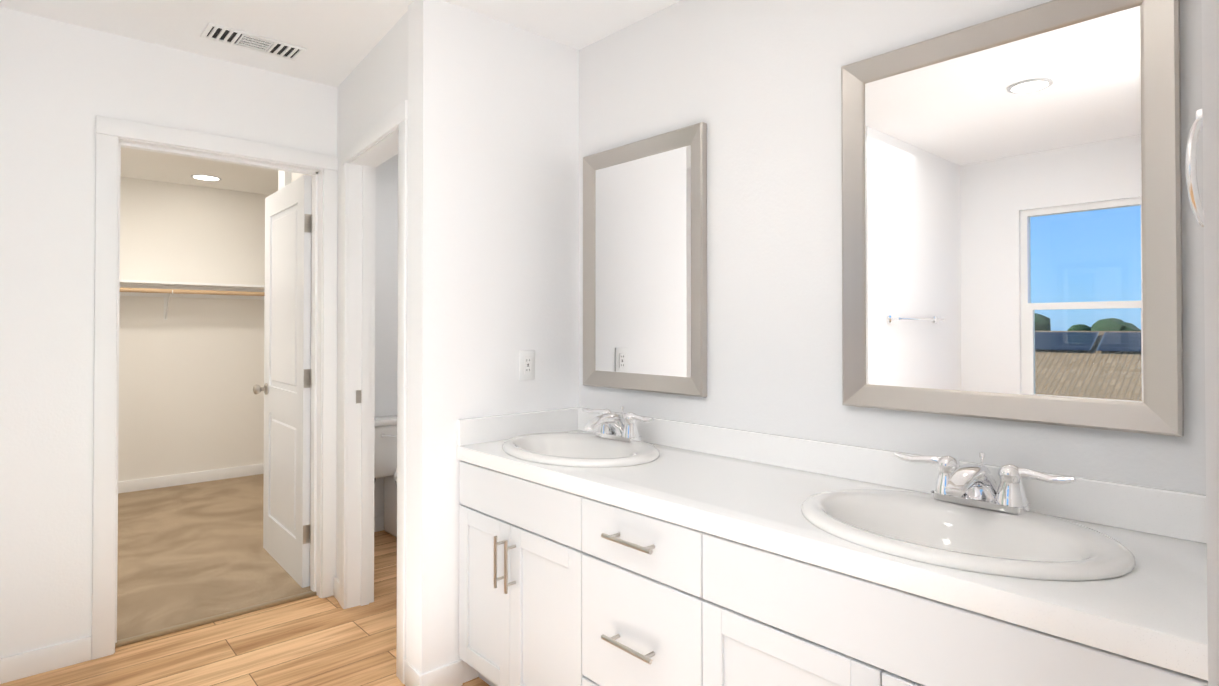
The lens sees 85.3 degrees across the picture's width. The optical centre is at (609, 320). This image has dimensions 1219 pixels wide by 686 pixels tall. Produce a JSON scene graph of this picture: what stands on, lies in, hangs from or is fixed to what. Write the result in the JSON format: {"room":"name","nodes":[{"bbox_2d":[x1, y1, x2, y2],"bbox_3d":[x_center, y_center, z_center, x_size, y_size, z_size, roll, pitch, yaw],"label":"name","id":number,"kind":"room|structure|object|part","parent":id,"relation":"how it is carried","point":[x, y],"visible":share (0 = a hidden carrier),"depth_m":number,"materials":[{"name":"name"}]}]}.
{"room":"bathroom","nodes":[
{"label":"bathroom","id":0,"kind":"room"},
{"bbox_2d":[0,7,336,657],"bbox_3d":[-1.819,0.091,2.826,1.470,2.440,0.140,1,-1,-42],"label":"wall","id":1,"kind":"structure","parent":0,"point":[56,87],"depth_m":2.50,"materials":[{"name":"white paint"}]},
{"bbox_2d":[0,636,91,683],"bbox_3d":[-2.147,1.262,2.413,0.406,0.090,0.013,1,-1,-42],"label":"baseboard","id":2,"kind":"structure","parent":1,"relation":"attached to","point":[39,661],"depth_m":2.45,"materials":[{"name":"white paint"}]},
{"bbox_2d":[91,133,117,659],"bbox_3d":[-1.970,0.291,2.582,0.070,2.034,0.017,1,-1,-42],"label":"trim","id":3,"kind":"structure","parent":1,"relation":"attached to","point":[104,396],"depth_m":2.58,"materials":[{"name":"white paint"}]},
{"bbox_2d":[115,144,120,642],"bbox_3d":[-1.994,0.294,2.675,0.011,2.030,0.045,1,-1,-42],"label":"trim","id":4,"kind":"structure","parent":1,"relation":"attached to","point":[117,394],"depth_m":2.66,"materials":[{"name":"white paint"}]},
{"bbox_2d":[115,591,316,647],"bbox_3d":[-1.700,1.304,2.912,0.780,0.016,0.035,1,-1,-42],"label":"trim","id":5,"kind":"structure","parent":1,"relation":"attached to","point":[153,634],"depth_m":2.87,"materials":[{"name":"beige wood"}]},
{"bbox_2d":[96,115,337,170],"bbox_3d":[-1.654,-0.758,2.879,0.923,0.070,0.017,1,-1,-42],"label":"trim","id":6,"kind":"structure","parent":1,"relation":"attached to","point":[121,128],"depth_m":2.82,"materials":[{"name":"white paint"}]},
{"bbox_2d":[119,142,317,174],"bbox_3d":[-1.710,-0.712,2.944,0.780,0.011,0.045,1,-1,-42],"label":"trim","id":7,"kind":"structure","parent":1,"relation":"attached to","point":[200,156],"depth_m":2.90,"materials":[{"name":"white paint"}]},
{"bbox_2d":[114,137,322,652],"bbox_3d":[-1.705,0.287,2.928,0.820,2.050,0.142,1,-1,-42],"label":"door frame","id":8,"kind":"structure","parent":1,"relation":"attached to","point":[319,388],"depth_m":3.14,"materials":[{"name":"white paint"}]},
{"bbox_2d":[253,175,311,587],"bbox_3d":[-1.720,0.299,3.537,0.174,2.014,0.773,1,-1,-42],"label":"closet door","id":9,"kind":"structure","parent":8,"relation":"attached to","point":[287,404],"depth_m":3.44,"materials":[{"name":"white paint"}]},
{"bbox_3d":[-1.936,0.391,3.773,0.174,0.066,0.068,1,-1,-42],"label":"knob","id":10,"kind":"part","parent":9,"relation":"part of","materials":[{"name":"silver metal"}]},
{"bbox_2d":[311,172,317,591],"bbox_3d":[-1.425,0.300,3.192,0.011,2.030,0.045,1,-1,-42],"label":"trim","id":11,"kind":"structure","parent":1,"relation":"attached to","point":[314,368],"depth_m":3.18,"materials":[{"name":"white paint"}]},
{"bbox_2d":[321,169,337,597],"bbox_3d":[-1.336,0.297,3.156,0.065,2.034,0.017,1,-1,-42],"label":"trim","id":12,"kind":"structure","parent":1,"relation":"attached to","point":[329,371],"depth_m":3.15,"materials":[{"name":"white paint"}]},
{"bbox_2d":[118,177,269,481],"bbox_3d":[-3.349,0.119,5.502,3.080,2.440,0.120,1,-1,-42],"label":"wall","id":13,"kind":"structure","parent":0,"point":[191,372],"depth_m":5.37,"materials":[{"name":"white paint"}]},
{"bbox_2d":[118,463,263,493],"bbox_3d":[-3.304,1.282,5.441,2.840,0.090,0.013,1,-1,-42],"label":"baseboard","id":14,"kind":"structure","parent":13,"relation":"attached to","point":[177,479],"depth_m":5.34,"materials":[{"name":"white paint"}]},
{"bbox_2d":[120,280,264,319],"bbox_3d":[-3.204,-0.146,5.345,2.836,0.288,0.308,1,-1,-42],"label":"closet shelf","id":15,"kind":"object","parent":13,"relation":"attached to","point":[164,289],"visible":0.4,"depth_m":5.23,"materials":[{"name":"white paint"}]},
{"bbox_3d":[-3.117,-0.218,5.250,2.836,0.033,0.033,1,-1,-42],"label":"rod","id":16,"kind":"part","parent":15,"relation":"part of","materials":[{"name":"beige wood"}]},
{"bbox_2d":[0,530,489,685],"bbox_3d":[-1.306,1.355,2.232,4.530,0.100,7.790,1,-1,-42],"label":"floor","id":17,"kind":"structure","parent":0,"point":[315,640],"depth_m":2.61,"materials":[{"name":"brown wood"}]},
{"bbox_2d":[117,482,311,639],"bbox_3d":[-2.851,1.315,3.872,1.405,0.014,2.945,1,-1,-42],"label":"carpet floor","id":18,"kind":"structure","parent":17,"relation":"on","point":[187,553],"depth_m":3.58,"materials":[{"name":"beige carpet"}]},
{"bbox_2d":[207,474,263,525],"bbox_3d":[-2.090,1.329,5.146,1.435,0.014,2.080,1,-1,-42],"label":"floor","id":19,"kind":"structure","parent":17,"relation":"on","point":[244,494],"depth_m":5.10,"materials":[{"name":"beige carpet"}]},
{"bbox_2d":[374,415,396,537],"bbox_3d":[-1.104,0.962,3.941,0.490,0.722,0.794,1,-1,-42],"label":"toilet","id":20,"kind":"object","parent":17,"relation":"on","point":[385,462],"visible":0.12,"depth_m":4.00,"materials":[{"name":"white ceramic"}]},
{"bbox_3d":[-1.300,0.795,4.158,0.470,0.310,0.190,1,-1,-42],"label":"tank","id":21,"kind":"part","parent":20,"relation":"part of","materials":[{"name":"white ceramic"}]},
{"bbox_3d":[-1.297,0.621,4.157,0.490,0.036,0.202,1,-1,-42],"label":"lid","id":22,"kind":"part","parent":20,"relation":"part of","materials":[{"name":"white ceramic"}]},
{"bbox_3d":[-1.335,0.694,3.986,0.087,0.028,0.023,1,-1,-42],"label":"lever","id":23,"kind":"part","parent":20,"relation":"part of","materials":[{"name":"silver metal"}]},
{"bbox_2d":[457,458,1207,685],"bbox_3d":[0.349,0.896,1.767,0.604,0.808,2.086,1,-1,-42],"label":"bathroom vanity","id":24,"kind":"object","parent":17,"relation":"on","point":[603,547],"depth_m":1.55,"materials":[{"name":"white wood"}]},
{"bbox_3d":[-0.421,0.929,2.242,0.019,0.541,0.322,1,-1,-42],"label":"door","id":25,"kind":"part","parent":24,"relation":"part of","materials":[{"name":"white wood"}]},
{"bbox_3d":[-0.354,0.773,2.125,0.041,0.164,0.012,1,-1,-42],"label":"handle","id":26,"kind":"part","parent":24,"relation":"part of","materials":[{"name":"silver metal"}]},
{"bbox_3d":[-0.314,0.773,2.081,0.041,0.164,0.012,1,-1,-42],"label":"handle","id":27,"kind":"part","parent":24,"relation":"part of","materials":[{"name":"silver metal"}]},
{"bbox_3d":[-0.192,0.926,1.989,0.019,0.541,0.354,1,-1,-42],"label":"door","id":28,"kind":"part","parent":24,"relation":"part of","materials":[{"name":"white wood"}]},
{"bbox_3d":[0.074,1.095,1.694,0.019,0.198,0.432,1,-1,-42],"label":"drawer","id":29,"kind":"part","parent":24,"relation":"part of","materials":[{"name":"white wood"}]},
{"bbox_3d":[0.052,0.829,1.677,0.041,0.012,0.176,1,-1,-42],"label":"handle","id":30,"kind":"part","parent":24,"relation":"part of","materials":[{"name":"silver metal"}]},
{"bbox_3d":[0.052,0.564,1.680,0.041,0.012,0.176,1,-1,-42],"label":"handle","id":31,"kind":"part","parent":24,"relation":"part of","materials":[{"name":"silver metal"}]},
{"bbox_3d":[0.074,0.821,1.697,0.019,0.337,0.432,1,-1,-42],"label":"drawer","id":32,"kind":"part","parent":24,"relation":"part of","materials":[{"name":"white wood"}]},
{"bbox_3d":[0.074,0.571,1.700,0.019,0.151,0.432,1,-1,-42],"label":"drawer","id":33,"kind":"part","parent":24,"relation":"part of","materials":[{"name":"white wood"}]},
{"bbox_3d":[0.363,0.920,1.377,0.019,0.541,0.422,1,-1,-42],"label":"door","id":34,"kind":"part","parent":24,"relation":"part of","materials":[{"name":"white wood"}]},
{"bbox_2d":[457,446,1207,669],"bbox_3d":[0.363,0.467,1.784,0.568,0.050,2.086,1,-1,-42],"label":"countertop","id":35,"kind":"structure","parent":24,"relation":"on","point":[1162,611],"depth_m":1.25,"materials":[{"name":"white stone"}]},
{"bbox_2d":[469,426,696,473],"bbox_3d":[-0.105,0.501,2.264,0.472,0.154,0.620,1,-1,-42],"label":"sink","id":36,"kind":"object","parent":35,"relation":"in","point":[562,448],"depth_m":2.30,"materials":[{"name":"white ceramic"}]},
{"bbox_2d":[581,407,660,441],"bbox_3d":[-0.010,0.385,2.351,0.177,0.123,0.374,1,-1,-42],"label":"faucet","id":37,"kind":"object","parent":35,"relation":"on","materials":[{"name":"silver metal"}]},
{"bbox_2d":[749,474,1164,609],"bbox_3d":[0.701,0.492,1.375,0.472,0.154,0.620,1,-1,-42],"label":"sink","id":38,"kind":"object","parent":35,"relation":"in","point":[1067,555],"depth_m":1.36,"materials":[{"name":"white ceramic"}]},
{"bbox_2d":[893,451,1080,517],"bbox_3d":[0.796,0.375,1.462,0.177,0.123,0.374,1,-1,-42],"label":"faucet","id":39,"kind":"object","parent":35,"relation":"on","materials":[{"name":"silver metal"}]},
{"bbox_3d":[0.648,0.917,1.063,0.019,0.541,0.422,1,-1,-42],"label":"door","id":40,"kind":"part","parent":24,"relation":"part of","materials":[{"name":"white wood"}]},
{"bbox_2d":[291,172,311,492],"bbox_3d":[-1.622,0.100,3.639,0.085,2.440,0.800,1,-1,-42],"label":"wall","id":41,"kind":"structure","parent":0,"point":[294,176],"depth_m":3.56,"materials":[{"name":"white paint"}]},
{"bbox_2d":[279,154,397,516],"bbox_3d":[-1.364,0.107,4.333,1.470,2.440,0.120,1,-1,-42],"label":"wall","id":42,"kind":"structure","parent":0,"point":[386,274],"depth_m":4.20,"materials":[{"name":"white paint"}]},
{"bbox_2d":[374,516,383,531],"bbox_3d":[-1.319,1.281,4.271,1.230,0.090,0.013,1,-1,-42],"label":"baseboard","id":43,"kind":"structure","parent":42,"relation":"attached to","point":[379,523],"depth_m":4.15,"materials":[{"name":"white paint"}]},
{"bbox_2d":[0,0,680,194],"bbox_3d":[-1.306,-1.183,2.259,4.530,0.104,7.790,1,-1,-42],"label":"ceiling","id":44,"kind":"structure","parent":0,"point":[339,40],"depth_m":2.54,"materials":[{"name":"white paint"}]},
{"bbox_2d":[191,175,221,180],"bbox_3d":[-3.114,-1.100,5.107,0.206,0.008,0.206,1,-1,-42],"label":"recessed light","id":45,"kind":"object","parent":44,"relation":"in","point":[208,177],"visible":1,"depth_m":5.09,"materials":[{"name":"white"}]},
{"bbox_2d":[200,22,306,60],"bbox_3d":[-1.443,-1.127,2.688,0.355,0.007,0.160,1,-1,-42],"label":"ceiling vent","id":46,"kind":"object","parent":44,"relation":"in","point":[267,48],"visible":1,"depth_m":2.68,"materials":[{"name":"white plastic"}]},
{"bbox_2d":[336,11,407,578],"bbox_3d":[-1.205,0.094,3.138,0.120,2.440,2.013,0,-1,-37],"label":"wall","id":47,"kind":"structure","parent":0,"point":[376,84],"depth_m":2.83,"materials":[{"name":"white paint"}]},
{"bbox_2d":[334,577,338,601],"bbox_3d":[-1.276,1.269,3.109,0.013,0.090,0.114,0,-1,-37],"label":"baseboard","id":48,"kind":"structure","parent":47,"relation":"attached to","point":[336,587],"depth_m":3.11,"materials":[{"name":"white paint"}]},
{"bbox_2d":[356,390,360,402],"bbox_3d":[-1.151,0.353,3.053,0.040,0.060,0.002,0,-1,-37],"label":"strike plate","id":49,"kind":"object","parent":47,"relation":"attached to","point":[358,396],"visible":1,"depth_m":3.05,"materials":[{"name":"silver metal"}]},
{"bbox_2d":[361,165,370,605],"bbox_3d":[-1.129,0.298,3.063,0.035,2.030,0.011,0,-1,-37],"label":"trim","id":50,"kind":"structure","parent":47,"relation":"attached to","point":[365,357],"depth_m":3.06,"materials":[{"name":"white paint"}]},
{"bbox_2d":[339,100,407,683],"bbox_3d":[-0.940,0.258,2.765,0.138,2.104,0.857,0,-1,-37],"label":"door frame","id":51,"kind":"structure","parent":47,"relation":"attached to","point":[354,407],"depth_m":3.02,"materials":[{"name":"white paint"}]},
{"bbox_2d":[404,659,422,685],"bbox_3d":[-0.687,1.260,2.316,0.013,0.090,0.147,0,-1,-37],"label":"baseboard","id":52,"kind":"structure","parent":47,"relation":"attached to","point":[413,676],"depth_m":2.31,"materials":[{"name":"white paint"}]},
{"bbox_2d":[406,0,578,682],"bbox_3d":[-0.101,0.091,2.859,1.580,2.440,0.120,1,-1,-42],"label":"wall","id":53,"kind":"structure","parent":0,"point":[493,213],"depth_m":2.42,"materials":[{"name":"white paint"}]},
{"bbox_2d":[421,659,462,685],"bbox_3d":[-0.586,1.260,2.317,0.155,0.090,0.013,1,-1,-42],"label":"baseboard","id":54,"kind":"structure","parent":53,"relation":"attached to","point":[450,674],"depth_m":2.32,"materials":[{"name":"white paint"}]},
{"bbox_2d":[457,407,576,445],"bbox_3d":[-0.337,0.405,2.544,0.548,0.094,0.020,1,-1,-42],"label":"backsplash","id":55,"kind":"structure","parent":53,"relation":"attached to","point":[481,427],"depth_m":2.51,"materials":[{"name":"white stone"}]},
{"bbox_2d":[519,350,534,380],"bbox_3d":[-0.319,0.175,2.573,0.072,0.116,0.009,1,-1,-42],"label":"outlet","id":56,"kind":"object","parent":53,"relation":"attached to","point":[526,364],"visible":1,"depth_m":2.57,"materials":[{"name":"white plastic"}]},
{"bbox_2d":[579,0,1205,494],"bbox_3d":[0.619,0.082,2.020,0.120,2.440,2.330,1,-1,-42],"label":"wall","id":57,"kind":"structure","parent":0,"point":[753,86],"depth_m":2.01,"materials":[{"name":"white paint"}]},
{"bbox_2d":[583,122,706,396],"bbox_3d":[0.110,-0.203,2.473,0.028,0.930,0.630,1,-1,-42],"label":"mirror","id":58,"kind":"object","parent":57,"relation":"attached to","point":[644,264],"visible":0.98,"depth_m":2.44,"materials":[{"name":"grey mirror"}]},
{"bbox_3d":[0.113,-0.203,2.475,0.001,0.812,0.512,1,-1,-42],"label":"glass","id":59,"kind":"part","parent":58,"relation":"part of","materials":[{"name":"white"}]},
{"bbox_2d":[577,407,1206,541],"bbox_3d":[0.566,0.399,1.969,0.020,0.094,2.086,1,-1,-42],"label":"backsplash","id":60,"kind":"structure","parent":57,"relation":"attached to","point":[1182,514],"depth_m":1.77,"materials":[{"name":"white stone"}]},
{"bbox_2d":[841,0,1183,436],"bbox_3d":[0.904,-0.241,1.597,0.028,0.953,0.725,1,-1,-42],"label":"mirror","id":61,"kind":"object","parent":57,"relation":"attached to","point":[1011,216],"visible":1,"depth_m":1.54,"materials":[{"name":"grey mirror"}]},
{"bbox_2d":[1201,0,1218,685],"bbox_3d":[0.843,0.069,0.732,1.520,2.440,0.120,1,-1,-42],"label":"wall","id":62,"kind":"structure","parent":0,"point":[1210,60],"depth_m":0.27,"materials":[{"name":"white paint"}]},
{"bbox_2d":[1186,109,1203,227],"bbox_3d":[0.886,-0.225,0.925,0.161,0.188,0.104,1,-1,-42],"label":"towel ring","id":63,"kind":"object","parent":62,"relation":"attached to","point":[1191,179],"visible":0.5,"depth_m":0.91,"materials":[{"name":"silver metal"}]}
]}

